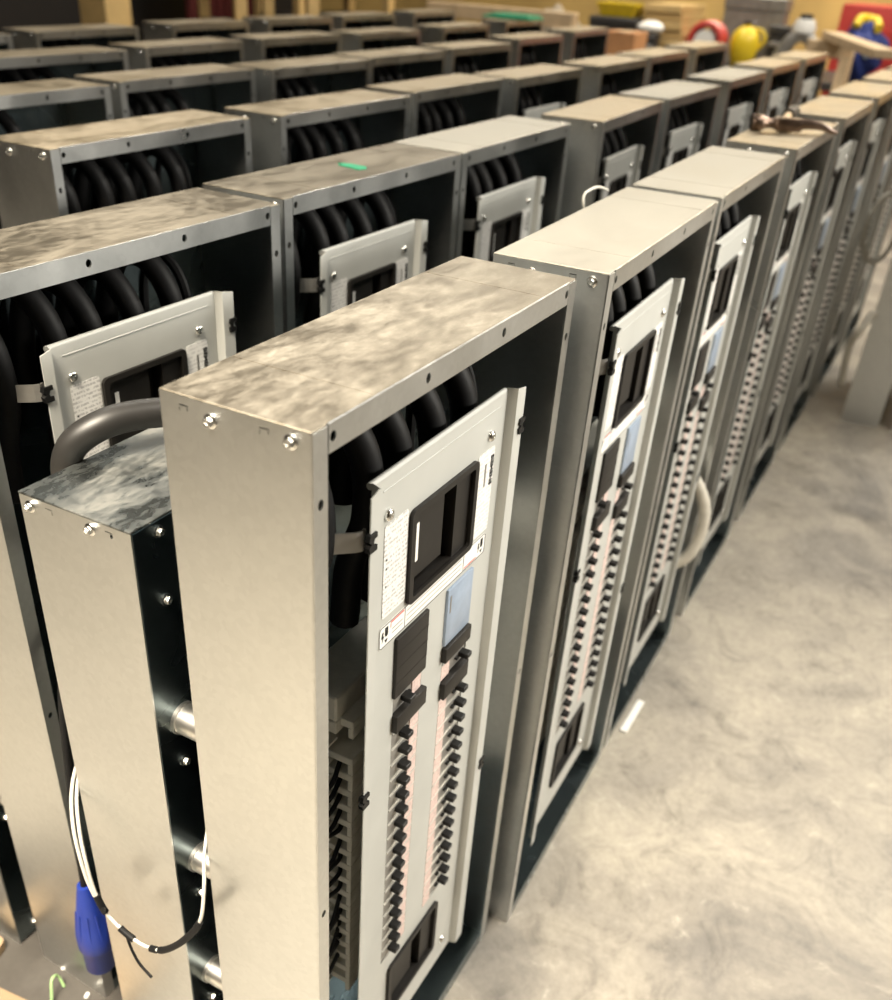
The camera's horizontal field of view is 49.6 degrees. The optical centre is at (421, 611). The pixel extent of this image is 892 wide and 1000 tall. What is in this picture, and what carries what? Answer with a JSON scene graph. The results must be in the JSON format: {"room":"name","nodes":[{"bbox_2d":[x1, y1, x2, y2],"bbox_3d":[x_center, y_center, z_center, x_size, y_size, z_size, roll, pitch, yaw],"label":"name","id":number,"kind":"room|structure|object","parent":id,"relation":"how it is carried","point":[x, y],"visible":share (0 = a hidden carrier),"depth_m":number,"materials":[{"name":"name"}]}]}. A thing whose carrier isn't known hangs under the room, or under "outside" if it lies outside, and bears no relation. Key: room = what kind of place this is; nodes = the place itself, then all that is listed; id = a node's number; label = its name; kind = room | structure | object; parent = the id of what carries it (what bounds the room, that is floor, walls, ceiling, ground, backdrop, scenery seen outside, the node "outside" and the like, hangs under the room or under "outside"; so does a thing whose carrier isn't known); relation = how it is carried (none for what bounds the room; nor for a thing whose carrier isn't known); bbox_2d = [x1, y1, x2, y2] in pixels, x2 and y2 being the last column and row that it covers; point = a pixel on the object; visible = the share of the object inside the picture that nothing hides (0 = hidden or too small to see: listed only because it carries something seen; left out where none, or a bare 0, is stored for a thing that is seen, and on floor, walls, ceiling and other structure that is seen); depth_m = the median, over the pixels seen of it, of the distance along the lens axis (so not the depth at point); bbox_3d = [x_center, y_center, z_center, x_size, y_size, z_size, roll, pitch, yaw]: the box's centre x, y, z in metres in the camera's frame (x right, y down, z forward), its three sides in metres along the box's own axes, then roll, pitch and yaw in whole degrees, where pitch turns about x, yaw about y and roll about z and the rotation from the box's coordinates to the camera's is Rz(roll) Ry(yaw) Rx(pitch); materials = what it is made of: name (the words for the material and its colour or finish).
{"room":"electrical equipment workshop","nodes":[
{"label":"electrical equipment workshop","id":0,"kind":"room"},
{"bbox_2d":[0,0,292,40],"bbox_3d":[-5.199,-4.437,4.082,0.200,5.000,16.000,20,38,22],"label":"wall","id":1,"kind":"structure","parent":0,"point":[13,13],"depth_m":8.23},
{"bbox_2d":[0,216,891,999],"bbox_3d":[0.368,-0.330,3.131,13.200,0.100,16.200,20,38,22],"label":"floor","id":2,"kind":"structure","parent":0,"point":[735,842],"depth_m":2.03,"materials":[{"name":"concrete"}]},
{"bbox_2d":[0,936,4,954],"bbox_3d":[-0.738,0.565,1.617,0.064,0.018,0.056,13,35,13],"label":"wood board","id":3,"kind":"object","parent":2,"relation":"on","point":[2,945],"visible":1,"depth_m":1.62,"materials":[{"name":"beige wood"}]},
{"bbox_2d":[0,33,13,50],"bbox_3d":[-1.520,-1.265,3.222,0.145,1.138,0.514,20,38,22],"label":"electrical panel","id":4,"kind":"object","parent":2,"relation":"on","point":[6,43],"visible":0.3,"depth_m":3.07,"materials":[{"name":"metal"}]},
{"bbox_2d":[0,988,25,999],"bbox_3d":[-0.653,0.673,1.468,0.220,0.018,0.180,16,36,17],"label":"wood board","id":5,"kind":"object","parent":2,"relation":"on","point":[4,995],"visible":1,"depth_m":1.54,"materials":[{"name":"beige wood"}]},
{"bbox_2d":[0,795,36,944],"bbox_3d":[-0.569,0.025,1.556,0.183,0.995,0.506,21,38,23],"label":"box","id":6,"kind":"object","parent":2,"relation":"on","point":[17,922],"visible":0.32,"depth_m":1.59,"materials":[{"name":"metal"}]},
{"bbox_2d":[0,79,113,228],"bbox_3d":[-0.924,-0.623,2.342,0.145,1.138,0.514,20,38,22],"label":"electrical panel","id":7,"kind":"object","parent":2,"relation":"on","point":[28,106],"visible":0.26,"depth_m":2.17,"materials":[{"name":"metal"}]},
{"bbox_2d":[50,974,64,999],"bbox_3d":[-0.592,0.603,1.556,0.014,0.035,0.037,14,36,14],"label":"wire","id":8,"kind":"object","parent":2,"relation":"on","point":[54,975],"visible":1,"depth_m":1.55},
{"bbox_2d":[0,46,128,83],"bbox_3d":[-1.085,-1.084,2.999,0.145,1.138,0.514,20,38,22],"label":"electrical panel","id":9,"kind":"object","parent":2,"relation":"on","point":[24,65],"visible":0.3,"depth_m":2.71,"materials":[{"name":"metal"}]},
{"bbox_2d":[2,24,139,49],"bbox_3d":[-1.253,-1.581,3.708,0.145,1.138,0.514,18,37,20],"label":"electrical panel","id":10,"kind":"object","parent":2,"relation":"on","point":[100,35],"visible":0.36,"depth_m":3.35,"materials":[{"name":"metal"}]},
{"bbox_2d":[79,0,132,25],"bbox_3d":[-1.933,-3.941,5.788,0.300,2.600,0.300,20,38,22],"label":"wooden post","id":11,"kind":"object","parent":2,"relation":"on","point":[118,12],"visible":0.02,"depth_m":5.88,"materials":[{"name":"brown wood"}]},
{"bbox_2d":[18,427,223,999],"bbox_3d":[-0.200,0.209,1.323,0.183,0.995,0.506,20,38,22],"label":"box","id":12,"kind":"object","parent":2,"relation":"on","point":[100,529],"visible":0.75,"depth_m":0.99,"materials":[{"name":"metal"}]},
{"bbox_2d":[50,397,162,474],"bbox_3d":[-0.291,-0.119,1.062,0.219,0.273,0.101,-20,41,-30],"label":"hose","id":13,"kind":"object","parent":12,"relation":"attached to","point":[100,425],"visible":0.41,"depth_m":0.94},
{"bbox_2d":[69,766,206,977],"bbox_3d":[-0.324,0.297,1.119,0.216,0.276,0.088,27,41,30],"label":"wire loop","id":14,"kind":"object","parent":12,"relation":"attached to","point":[193,931],"visible":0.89,"depth_m":1.11,"materials":[{"name":"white plastic"}]},
{"bbox_2d":[0,109,251,228],"bbox_3d":[-0.555,-0.401,2.053,0.145,1.138,0.514,20,38,22],"label":"electrical panel","id":15,"kind":"object","parent":2,"relation":"on","point":[45,174],"visible":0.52,"depth_m":1.71,"materials":[{"name":"metal"}]},
{"bbox_2d":[0,187,282,997],"bbox_3d":[-0.414,0.018,1.455,0.145,1.138,0.514,21,38,24],"label":"electrical panel","id":16,"kind":"object","parent":2,"relation":"on","point":[109,305],"visible":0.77,"depth_m":1.22,"materials":[{"name":"metal"}]},
{"bbox_2d":[57,682,114,974],"bbox_3d":[-0.464,0.270,1.323,0.053,0.603,0.114,10,35,9],"label":"connector","id":17,"kind":"object","parent":16,"relation":"hanging from","point":[91,928],"visible":0.61,"depth_m":1.39,"materials":[{"name":"blue plastic"}]},
{"bbox_2d":[74,64,255,119],"bbox_3d":[-0.670,-0.901,2.771,0.145,1.138,0.514,20,38,22],"label":"electrical panel","id":18,"kind":"object","parent":2,"relation":"on","point":[204,87],"visible":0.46,"depth_m":2.46,"materials":[{"name":"metal"}]},
{"bbox_2d":[108,37,243,70],"bbox_3d":[-0.822,-1.386,3.463,0.145,1.138,0.514,18,37,20],"label":"electrical panel","id":19,"kind":"object","parent":2,"relation":"on","point":[153,54],"visible":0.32,"depth_m":3.13,"materials":[{"name":"metal"}]},
{"bbox_2d":[143,18,248,40],"bbox_3d":[-0.947,-1.945,4.266,0.145,1.138,0.514,18,37,20],"label":"electrical panel","id":20,"kind":"object","parent":2,"relation":"on","point":[213,27],"visible":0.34,"depth_m":3.90,"materials":[{"name":"metal"}]},
{"bbox_2d":[185,0,253,19],"bbox_3d":[-1.782,-5.761,8.703,0.149,2.280,1.065,20,38,22],"label":"curtain","id":21,"kind":"object","parent":2,"relation":"on","point":[218,8],"visible":0.02,"depth_m":8.74,"materials":[{"name":"fabric"}]},
{"bbox_2d":[197,0,318,19],"bbox_3d":[-1.212,-4.373,7.016,0.580,2.000,1.280,-11,37,-20],"label":"storage rack","id":22,"kind":"object","parent":2,"relation":"on","point":[239,6],"visible":0.15,"depth_m":6.62,"materials":[{"name":"brown wood"}]},
{"bbox_2d":[202,17,232,18],"bbox_3d":[-1.218,-4.274,7.084,0.560,0.060,1.260,-11,37,-20],"label":"shelf","id":23,"kind":"object","parent":22,"relation":"attached to","point":[202,17],"depth_m":7.43,"materials":[{"name":"paint"}]},
{"bbox_2d":[229,31,340,62],"bbox_3d":[-0.534,-1.693,3.938,0.145,1.138,0.514,20,38,22],"label":"electrical panel","id":24,"kind":"object","parent":2,"relation":"on","point":[283,45],"visible":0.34,"depth_m":3.60,"materials":[{"name":"metal"}]},
{"bbox_2d":[242,15,332,33],"bbox_3d":[-0.644,-2.279,4.781,0.145,1.138,0.514,20,38,22],"label":"electrical panel","id":25,"kind":"object","parent":2,"relation":"on","point":[286,23],"visible":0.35,"depth_m":4.43,"materials":[{"name":"metal"}]},
{"bbox_2d":[229,55,369,102],"bbox_3d":[-0.379,-1.146,3.155,0.145,1.138,0.514,20,38,22],"label":"electrical panel","id":26,"kind":"object","parent":2,"relation":"on","point":[281,79],"visible":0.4,"depth_m":2.84,"materials":[{"name":"metal"}]},
{"bbox_2d":[224,89,409,171],"bbox_3d":[-0.249,-0.668,2.470,0.145,1.138,0.514,21,38,23],"label":"electrical panel","id":27,"kind":"object","parent":2,"relation":"on","point":[284,132],"visible":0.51,"depth_m":2.13,"materials":[{"name":"metal"}]},
{"bbox_2d":[253,0,393,15],"bbox_3d":[-0.856,-5.378,8.604,0.580,1.900,1.180,28,41,31],"label":"storage rack","id":28,"kind":"object","parent":2,"relation":"on","point":[298,5],"visible":0.18,"depth_m":8.46,"materials":[{"name":"brown wood"}]},
{"bbox_2d":[261,11,348,15],"bbox_3d":[-0.860,-5.321,8.643,0.560,0.060,1.160,28,41,31],"label":"shelf","id":29,"kind":"object","parent":28,"relation":"attached to","point":[276,13],"depth_m":8.36,"materials":[{"name":"paint"}]},
{"bbox_2d":[202,143,461,332],"bbox_3d":[-0.153,-0.235,1.848,0.145,1.138,0.514,21,38,23],"label":"electrical panel","id":30,"kind":"object","parent":2,"relation":"on","point":[348,236],"visible":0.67,"depth_m":1.55,"materials":[{"name":"metal"}]},
{"bbox_2d":[338,163,366,169],"bbox_3d":[-0.111,-0.709,1.535,0.058,0.001,0.027,27,41,30],"label":"scrap","id":31,"kind":"object","parent":30,"relation":"on","point":[353,166],"visible":1,"depth_m":1.53,"materials":[{"name":"green plastic"}]},
{"bbox_2d":[319,12,395,29],"bbox_3d":[-0.358,-2.610,5.291,0.145,1.138,0.514,20,38,22],"label":"electrical panel","id":32,"kind":"object","parent":2,"relation":"on","point":[348,20],"visible":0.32,"depth_m":4.96,"materials":[{"name":"metal"}]},
{"bbox_2d":[159,256,576,999],"bbox_3d":[-0.048,0.199,1.226,0.145,1.138,0.514,20,38,22],"label":"electrical panel","id":33,"kind":"object","parent":2,"relation":"on","point":[358,490],"visible":1,"depth_m":0.98,"materials":[{"name":"metal"}]},
{"bbox_2d":[330,27,420,52],"bbox_3d":[-0.220,-1.978,4.382,0.145,1.138,0.514,19,37,21],"label":"electrical panel","id":34,"kind":"object","parent":2,"relation":"on","point":[352,40],"visible":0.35,"depth_m":4.03,"materials":[{"name":"metal"}]},
{"bbox_2d":[332,47,445,84],"bbox_3d":[-0.133,-1.417,3.573,0.145,1.138,0.514,20,38,22],"label":"electrical panel","id":35,"kind":"object","parent":2,"relation":"on","point":[390,65],"visible":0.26,"depth_m":3.28,"materials":[{"name":"metal"}]},
{"bbox_2d":[392,9,455,28],"bbox_3d":[-0.014,-3.004,5.897,0.145,1.138,0.514,19,37,21],"label":"electrical panel","id":36,"kind":"object","parent":2,"relation":"on","point":[408,19],"visible":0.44,"depth_m":5.50,"materials":[{"name":"metal"}]},
{"bbox_2d":[365,73,502,138],"bbox_3d":[0.013,-0.947,2.902,0.145,1.138,0.514,20,38,22],"label":"electrical panel","id":37,"kind":"object","parent":2,"relation":"on","point":[445,102],"visible":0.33,"depth_m":2.61,"materials":[{"name":"metal"}]},
{"bbox_2d":[416,22,488,44],"bbox_3d":[0.124,-2.369,4.984,0.145,1.138,0.514,19,37,21],"label":"electrical panel","id":38,"kind":"object","parent":2,"relation":"on","point":[433,33],"visible":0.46,"depth_m":4.61,"materials":[{"name":"metal"}]},
{"bbox_2d":[418,40,511,74],"bbox_3d":[0.143,-1.710,4.026,0.145,1.138,0.514,20,38,22],"label":"electrical panel","id":39,"kind":"object","parent":2,"relation":"on","point":[473,56],"visible":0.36,"depth_m":3.73,"materials":[{"name":"metal"}]},
{"bbox_2d":[393,115,570,261],"bbox_3d":[0.102,-0.479,2.227,0.145,1.138,0.514,20,38,22],"label":"electrical panel","id":40,"kind":"object","parent":2,"relation":"on","point":[512,172],"visible":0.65,"depth_m":1.95,"materials":[{"name":"metal"}]},
{"bbox_2d":[427,1,578,27],"bbox_3d":[0.459,-3.262,6.301,1.000,1.165,0.569,20,38,22],"label":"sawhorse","id":41,"kind":"object","parent":2,"relation":"on","point":[554,19],"visible":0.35,"depth_m":5.95,"materials":[{"name":"brown wood"}]},
{"bbox_2d":[482,18,542,38],"bbox_3d":[0.474,-2.794,5.636,0.145,1.138,0.514,19,37,21],"label":"electrical panel","id":42,"kind":"object","parent":2,"relation":"on","point":[497,26],"visible":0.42,"depth_m":5.22,"materials":[{"name":"metal"}]},
{"bbox_2d":[483,12,543,20],"bbox_3d":[0.502,-3.274,5.309,0.280,0.022,0.200,20,38,22],"label":"sheet","id":43,"kind":"object","parent":42,"relation":"on","point":[502,15],"visible":1,"depth_m":5.25,"materials":[{"name":"green plastic"}]},
{"bbox_2d":[488,32,563,67],"bbox_3d":[0.439,-2.092,4.610,0.145,1.138,0.514,19,37,21],"label":"electrical panel","id":44,"kind":"object","parent":2,"relation":"on","point":[531,48],"visible":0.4,"depth_m":4.32,"materials":[{"name":"metal"}]},
{"bbox_2d":[472,64,582,118],"bbox_3d":[0.303,-1.197,3.293,0.145,1.138,0.514,20,38,22],"label":"electrical panel","id":45,"kind":"object","parent":2,"relation":"on","point":[531,91],"visible":0.2,"depth_m":2.99,"materials":[{"name":"metal"}]},
{"bbox_2d":[547,26,608,65],"bbox_3d":[0.771,-2.504,5.242,0.145,1.138,0.514,19,37,21],"label":"electrical panel","id":46,"kind":"object","parent":2,"relation":"on","point":[579,42],"visible":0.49,"depth_m":4.93,"materials":[{"name":"metal"}]},
{"bbox_2d":[541,95,662,219],"bbox_3d":[0.415,-0.749,2.651,0.145,1.138,0.514,18,37,20],"label":"electrical panel","id":47,"kind":"object","parent":2,"relation":"on","point":[612,140],"visible":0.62,"depth_m":2.29,"materials":[{"name":"metal"}]},
{"bbox_2d":[488,186,717,921],"bbox_3d":[0.225,-0.063,1.623,0.170,1.150,0.514,19,37,21],"label":"electrical panel","id":48,"kind":"object","parent":2,"relation":"on","point":[636,257],"visible":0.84,"depth_m":1.46,"materials":[{"name":"metal"}]},
{"bbox_2d":[561,55,647,103],"bbox_3d":[0.628,-1.494,3.757,0.145,1.138,0.514,20,37,22],"label":"electrical panel","id":49,"kind":"object","parent":2,"relation":"on","point":[602,76],"visible":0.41,"depth_m":3.42,"materials":[{"name":"metal"}]},
{"bbox_2d":[605,29,647,55],"bbox_3d":[1.118,-2.796,5.723,0.180,1.112,0.222,20,38,22],"label":"cardboard box","id":50,"kind":"object","parent":2,"relation":"on","point":[619,40],"visible":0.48,"depth_m":5.36,"materials":[{"name":"brown cardboard"}]},
{"bbox_2d":[620,700,643,732],"bbox_3d":[0.484,0.239,2.220,0.016,0.004,0.127,20,38,22],"label":"paper strip","id":51,"kind":"object","parent":2,"relation":"on","point":[626,725],"visible":1,"depth_m":2.21,"materials":[{"name":"white paper"}]},
{"bbox_2d":[616,47,689,86],"bbox_3d":[0.906,-1.787,4.209,0.145,1.138,0.514,20,38,22],"label":"electrical panel","id":52,"kind":"object","parent":2,"relation":"on","point":[664,64],"visible":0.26,"depth_m":3.94,"materials":[{"name":"metal"}]},
{"bbox_2d":[618,80,720,175],"bbox_3d":[0.683,-1.020,3.071,0.145,1.138,0.514,20,38,22],"label":"electrical panel","id":53,"kind":"object","parent":2,"relation":"on","point":[688,111],"visible":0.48,"depth_m":2.79,"materials":[{"name":"metal"}]},
{"bbox_2d":[602,146,785,747],"bbox_3d":[0.504,-0.305,2.011,0.183,1.138,0.514,19,37,21],"label":"electrical panel","id":54,"kind":"object","parent":2,"relation":"on","point":[744,184],"visible":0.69,"depth_m":1.93,"materials":[{"name":"metal"}]},
{"bbox_2d":[665,41,727,78],"bbox_3d":[1.227,-2.119,4.722,0.145,1.138,0.514,20,38,22],"label":"electrical panel","id":55,"kind":"object","parent":2,"relation":"on","point":[704,56],"visible":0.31,"depth_m":4.43,"materials":[{"name":"metal"}]},
{"bbox_2d":[685,67,766,147],"bbox_3d":[1.003,-1.345,3.575,0.145,1.138,0.514,20,38,22],"label":"electrical panel","id":56,"kind":"object","parent":2,"relation":"on","point":[741,90],"visible":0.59,"depth_m":3.27,"materials":[{"name":"metal"}]},
{"bbox_2d":[675,116,838,615],"bbox_3d":[0.780,-0.599,2.466,0.145,1.138,0.514,20,37,22],"label":"electrical panel","id":57,"kind":"object","parent":2,"relation":"on","point":[807,153],"visible":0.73,"depth_m":2.36,"materials":[{"name":"metal"}]},
{"bbox_2d":[749,105,837,134],"bbox_3d":[0.818,-1.136,2.216,0.187,0.033,0.292,4,34,0],"label":"hammer","id":58,"kind":"object","parent":57,"relation":"on","point":[788,122],"visible":1,"depth_m":2.10,"materials":[{"name":"metal"}]},
{"bbox_2d":[733,57,800,117],"bbox_3d":[1.317,-1.664,4.068,0.145,1.138,0.514,20,38,22],"label":"electrical panel","id":59,"kind":"object","parent":2,"relation":"on","point":[782,74],"visible":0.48,"depth_m":3.80,"materials":[{"name":"metal"}]},
{"bbox_2d":[723,64,868,91],"bbox_3d":[1.429,-3.792,7.426,4.400,0.860,1.000,20,38,22],"label":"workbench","id":60,"kind":"object","parent":2,"relation":"on","point":[828,78],"visible":0.02,"depth_m":6.37,"materials":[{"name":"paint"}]},
{"bbox_2d":[589,15,647,30],"bbox_3d":[1.402,-4.102,6.894,0.352,0.250,0.366,20,38,22],"label":"crate","id":61,"kind":"object","parent":60,"relation":"on","point":[611,22],"visible":0.31,"depth_m":6.72,"materials":[{"name":"paint"}]},
{"bbox_2d":[596,1,645,17],"bbox_3d":[1.414,-4.243,6.804,0.297,0.080,0.297,20,38,22],"label":"bin","id":62,"kind":"object","parent":61,"relation":"on","point":[606,8],"visible":0.92,"depth_m":6.72,"materials":[{"name":"plastic"}]},
{"bbox_2d":[646,34,660,48],"bbox_3d":[1.555,-3.896,6.678,0.132,0.170,0.146,20,38,22],"label":"crate","id":63,"kind":"object","parent":60,"relation":"on","point":[652,39],"visible":0.36,"depth_m":6.61,"materials":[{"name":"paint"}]},
{"bbox_2d":[637,20,663,33],"bbox_3d":[1.565,-4.003,6.612,0.189,0.080,0.119,20,38,22],"label":"bag","id":64,"kind":"object","parent":63,"relation":"on","point":[650,26],"visible":0.91,"depth_m":6.58,"materials":[{"name":"white plastic"}]},
{"bbox_2d":[642,2,705,47],"bbox_3d":[1.806,-4.130,6.887,0.330,0.346,0.600,20,38,22],"label":"pile","id":65,"kind":"object","parent":60,"relation":"on","point":[677,19],"visible":0.52,"depth_m":6.65,"materials":[{"name":"brown wood"}]},
{"bbox_2d":[686,20,727,42],"bbox_3d":[1.963,-3.914,6.649,0.250,0.275,0.200,20,38,22],"label":"hose reel","id":66,"kind":"object","parent":60,"relation":"on","point":[718,33],"visible":0.53,"depth_m":6.55,"materials":[{"name":"red plastic"}]},
{"bbox_2d":[729,21,765,66],"bbox_3d":[2.188,-3.839,6.549,0.202,0.289,0.197,-5,35,-13],"label":"jug","id":67,"kind":"object","parent":60,"relation":"on","point":[745,41],"visible":0.85,"depth_m":6.48,"materials":[{"name":"plastic"}]},
{"bbox_2d":[722,0,793,63],"bbox_3d":[2.365,-4.149,6.901,0.432,0.420,0.226,20,38,22],"label":"crate","id":68,"kind":"object","parent":60,"relation":"on","point":[764,14],"visible":0.59,"depth_m":6.78,"materials":[{"name":"grey metal"}]},
{"bbox_2d":[764,24,792,57],"bbox_3d":[2.465,-3.887,6.661,0.142,0.270,0.276,20,38,22],"label":"crate","id":69,"kind":"object","parent":60,"relation":"on","point":[778,32],"visible":0.52,"depth_m":6.54,"materials":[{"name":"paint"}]},
{"bbox_2d":[772,13,823,76],"bbox_3d":[2.504,-3.751,6.391,0.368,0.356,0.160,20,38,22],"label":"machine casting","id":70,"kind":"object","parent":60,"relation":"on","point":[804,28],"visible":0.57,"depth_m":6.33,"materials":[{"name":"grey metal"}]},
{"bbox_2d":[838,13,889,81],"bbox_3d":[2.852,-3.639,6.238,0.311,0.381,0.312,20,38,22],"label":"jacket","id":71,"kind":"object","parent":60,"relation":"on","point":[868,27],"visible":0.63,"depth_m":6.14,"materials":[{"name":"blue fabric"}]},
{"bbox_2d":[771,50,828,105],"bbox_3d":[1.616,-1.951,4.515,0.145,1.138,0.514,20,38,22],"label":"electrical panel","id":72,"kind":"object","parent":2,"relation":"on","point":[813,64],"visible":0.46,"depth_m":4.25,"materials":[{"name":"metal"}]},
{"bbox_2d":[733,96,873,519],"bbox_3d":[1.082,-0.897,2.929,0.145,1.138,0.514,20,37,22],"label":"electrical panel","id":73,"kind":"object","parent":2,"relation":"on","point":[852,116],"visible":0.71,"depth_m":2.83,"materials":[{"name":"metal"}]},
{"bbox_2d":[805,38,854,91],"bbox_3d":[2.121,-2.516,5.381,0.240,1.153,0.569,20,38,22],"label":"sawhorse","id":74,"kind":"object","parent":2,"relation":"on","point":[845,56],"visible":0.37,"depth_m":5.05,"materials":[{"name":"brown wood"}]},
{"bbox_2d":[821,31,891,58],"bbox_3d":[2.086,-2.735,4.650,0.100,0.037,1.092,7,35,5],"label":"plank","id":75,"kind":"object","parent":74,"relation":"on","point":[864,47],"visible":1,"depth_m":4.48,"materials":[{"name":"beige wood"}]},
{"bbox_2d":[776,81,891,449],"bbox_3d":[1.383,-1.194,3.390,0.145,1.138,0.514,20,38,22],"label":"electrical panel","id":76,"kind":"object","parent":2,"relation":"on","point":[880,93],"visible":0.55,"depth_m":3.31,"materials":[{"name":"metal"}]},
{"bbox_2d":[809,70,891,396],"bbox_3d":[1.749,-1.474,3.832,0.267,1.138,0.513,20,38,22],"label":"electrical panel","id":77,"kind":"object","parent":2,"relation":"on","point":[883,171],"depth_m":3.78,"materials":[{"name":"metal"}]},
{"bbox_2d":[820,2,891,96],"bbox_3d":[3.704,-3.746,7.208,1.350,1.269,0.630,20,38,22],"label":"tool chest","id":78,"kind":"object","parent":2,"relation":"on","point":[850,11],"visible":0.09,"depth_m":6.89,"materials":[{"name":"red metal"}]},
{"bbox_2d":[837,66,891,354],"bbox_3d":[2.001,-1.785,4.309,0.145,1.138,0.514,20,38,22],"label":"electrical panel","id":79,"kind":"object","parent":2,"relation":"on","point":[885,214],"visible":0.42,"depth_m":4.42,"materials":[{"name":"metal"}]},
{"bbox_2d":[838,259,891,426],"bbox_3d":[1.823,-1.245,3.632,0.241,0.995,0.575,20,38,22],"label":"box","id":80,"kind":"object","parent":2,"relation":"on","point":[870,392],"visible":1,"depth_m":3.63,"materials":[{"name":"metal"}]},
{"bbox_2d":[542,3,580,32],"bbox_3d":[0.986,-4.287,7.081,0.620,0.299,0.418,20,38,22],"label":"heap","id":81,"kind":"object","parent":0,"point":[557,7],"visible":0.05,"depth_m":7.00,"materials":[{"name":"beige"}]},
{"bbox_2d":[319,0,891,97],"bbox_3d":[4.429,-6.200,7.552,13.200,5.000,0.200,20,38,22],"label":"wall","id":82,"kind":"structure","parent":0,"point":[827,13],"depth_m":9.43,"materials":[{"name":"beige paint"}]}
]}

